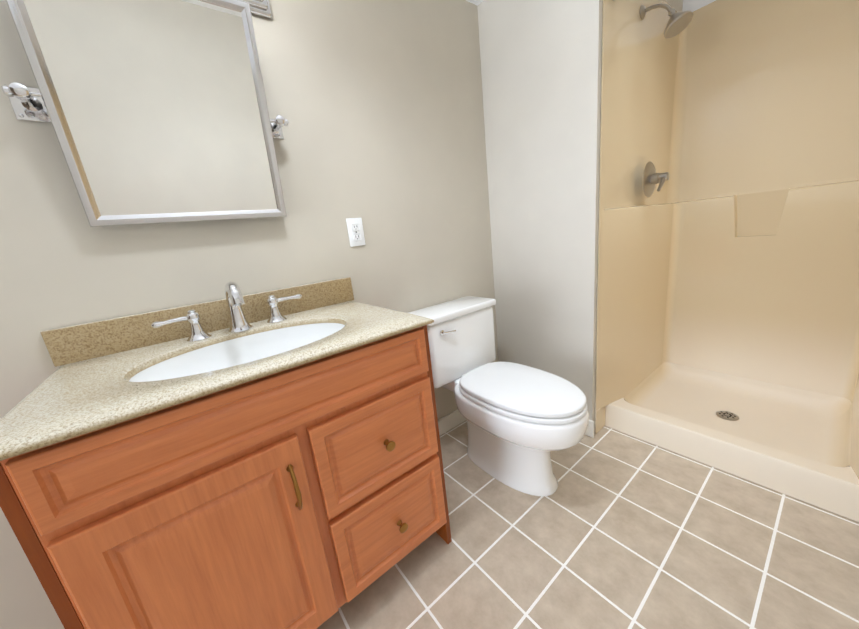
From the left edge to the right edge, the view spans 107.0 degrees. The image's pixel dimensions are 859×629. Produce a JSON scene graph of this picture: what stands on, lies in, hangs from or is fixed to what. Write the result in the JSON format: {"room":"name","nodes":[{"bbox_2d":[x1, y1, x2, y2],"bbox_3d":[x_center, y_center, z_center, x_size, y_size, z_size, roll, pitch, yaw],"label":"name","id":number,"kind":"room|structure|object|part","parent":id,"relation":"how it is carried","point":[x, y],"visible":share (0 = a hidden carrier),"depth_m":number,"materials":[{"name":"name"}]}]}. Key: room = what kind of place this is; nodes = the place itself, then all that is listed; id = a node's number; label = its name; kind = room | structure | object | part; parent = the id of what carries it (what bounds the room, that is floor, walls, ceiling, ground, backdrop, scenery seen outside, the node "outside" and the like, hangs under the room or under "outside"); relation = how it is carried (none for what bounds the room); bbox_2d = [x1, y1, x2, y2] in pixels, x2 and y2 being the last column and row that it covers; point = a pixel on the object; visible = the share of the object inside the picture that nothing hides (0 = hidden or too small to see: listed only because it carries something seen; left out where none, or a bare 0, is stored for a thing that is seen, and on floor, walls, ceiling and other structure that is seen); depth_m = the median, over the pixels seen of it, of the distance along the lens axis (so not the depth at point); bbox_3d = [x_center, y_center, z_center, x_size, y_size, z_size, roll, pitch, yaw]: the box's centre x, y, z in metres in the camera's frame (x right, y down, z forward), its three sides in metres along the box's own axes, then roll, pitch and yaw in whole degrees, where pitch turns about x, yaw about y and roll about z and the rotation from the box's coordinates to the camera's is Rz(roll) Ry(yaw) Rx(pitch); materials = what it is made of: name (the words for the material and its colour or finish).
{"room":"bathroom","nodes":[
{"label":"bathroom","id":0,"kind":"room"},
{"bbox_2d":[0,0,498,628],"bbox_3d":[-0.424,-0.275,1.325,3.945,2.164,0.100,-17,17,-35],"label":"wall","id":1,"kind":"structure","parent":0,"point":[378,104],"depth_m":1.19,"materials":[{"name":"beige paint"}]},
{"bbox_2d":[1,0,288,226],"bbox_3d":[-0.726,-0.574,0.898,0.623,0.598,0.116,-17,17,-35],"label":"mirror","id":2,"kind":"object","parent":1,"relation":"attached to","point":[154,111],"visible":1,"depth_m":0.86,"materials":[{"name":"silver metal"}]},
{"bbox_2d":[40,277,354,366],"bbox_3d":[-0.669,-0.009,1.093,0.870,0.099,0.020,-17,17,-35],"label":"backsplash","id":3,"kind":"structure","parent":1,"relation":"attached to","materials":[{"name":"stone"}]},
{"bbox_2d":[239,0,271,17],"bbox_3d":[-0.744,-0.952,0.800,0.660,0.112,0.152,-17,17,-35],"label":"sconce","id":4,"kind":"object","parent":1,"relation":"attached to","point":[261,8],"visible":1,"depth_m":1.02,"materials":[{"name":"silver metal"}]},
{"bbox_2d":[346,218,365,246],"bbox_3d":[-0.308,-0.346,1.334,0.070,0.114,0.009,-17,17,-35],"label":"electrical outlet plate","id":5,"kind":"object","parent":1,"relation":"attached to","point":[355,231],"visible":1,"depth_m":1.33,"materials":[{"name":"white plastic"}]},
{"bbox_2d":[438,409,466,434],"bbox_3d":[0.114,0.615,1.821,0.887,0.092,0.013,-17,17,-35],"label":"baseboard","id":6,"kind":"structure","parent":1,"relation":"attached to","point":[448,422],"depth_m":1.81,"materials":[{"name":"white wood"}]},
{"bbox_2d":[466,0,482,5],"bbox_3d":[-0.075,-1.271,0.456,3.945,0.100,1.634,-17,17,-35],"label":"ceiling","id":7,"kind":"structure","parent":0,"point":[477,2],"depth_m":1.55,"materials":[{"name":"paint"}]},
{"bbox_2d":[477,0,682,433],"bbox_3d":[0.895,-0.560,1.875,0.915,2.164,0.594,-17,17,-35],"label":"wall","id":8,"kind":"structure","parent":0,"point":[541,66],"depth_m":1.53,"materials":[{"name":"paint"}]},
{"bbox_2d":[585,420,594,437],"bbox_3d":[0.648,0.547,1.850,0.013,0.092,0.607,-17,17,-35],"label":"baseboard","id":9,"kind":"structure","parent":8,"relation":"attached to","point":[590,430],"depth_m":1.62,"materials":[{"name":"white wood"}]},
{"bbox_2d":[317,420,858,628],"bbox_3d":[0.170,0.912,1.000,3.945,0.100,1.634,-17,17,-35],"label":"floor","id":10,"kind":"structure","parent":0,"point":[618,530],"depth_m":1.05,"materials":[{"name":"beige tile"}]},
{"bbox_2d":[0,277,451,628],"bbox_3d":[-0.454,0.409,0.972,0.870,1.019,0.579,-17,17,-35],"label":"bathroom vanity","id":11,"kind":"object","parent":10,"relation":"on","point":[237,459],"visible":1,"depth_m":0.72,"materials":[{"name":"brown wood"}]},
{"bbox_3d":[-0.439,0.596,0.702,0.398,0.550,0.019,-17,17,-35],"label":"door","id":12,"kind":"part","parent":11,"relation":"part of","materials":[{"name":"brown wood"}]},
{"bbox_2d":[0,300,434,478],"bbox_3d":[-0.498,0.081,0.898,0.870,0.020,0.557,-17,17,-35],"label":"countertop","id":13,"kind":"structure","parent":11,"relation":"on","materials":[{"name":"beige stone"}]},
{"bbox_2d":[151,281,301,342],"bbox_3d":[-0.596,-0.023,0.982,0.417,0.160,0.166,-17,17,-35],"label":"faucet","id":14,"kind":"object","parent":13,"relation":"on","point":[239,325],"depth_m":1.01,"materials":[{"name":"silver metal"}]},
{"bbox_2d":[409,296,588,495],"bbox_3d":[0.318,0.350,1.442,0.450,0.740,0.771,-17,17,-35],"label":"toilet","id":15,"kind":"object","parent":10,"relation":"on","point":[523,421],"visible":0.98,"depth_m":1.36,"materials":[{"name":"white ceramic"}]},
{"bbox_3d":[0.084,0.076,1.441,0.082,0.024,0.021,-17,17,-35],"label":"lever","id":16,"kind":"part","parent":15,"relation":"part of","materials":[{"name":"silver metal"}]},
{"bbox_3d":[0.141,0.159,1.605,0.450,0.410,0.252,-17,17,-35],"label":"tank","id":17,"kind":"part","parent":15,"relation":"part of","materials":[{"name":"white ceramic"}]},
{"bbox_3d":[0.383,0.312,1.340,0.364,0.048,0.535,-17,17,-35],"label":"seat","id":18,"kind":"part","parent":15,"relation":"part of","materials":[{"name":"white plastic"}]},
{"bbox_2d":[595,0,858,521],"bbox_3d":[1.351,-0.420,1.336,0.888,2.050,0.836,-17,17,-35],"label":"shower","id":19,"kind":"object","parent":10,"relation":"on","point":[727,338],"visible":1,"depth_m":1.55,"materials":[{"name":"beige plastic"}]},
{"bbox_2d":[682,0,715,11],"bbox_3d":[1.550,-0.626,1.842,0.100,2.164,1.434,-17,17,-35],"label":"wall","id":20,"kind":"structure","parent":0,"point":[692,5],"depth_m":1.63,"materials":[{"name":"paint"}]}
]}

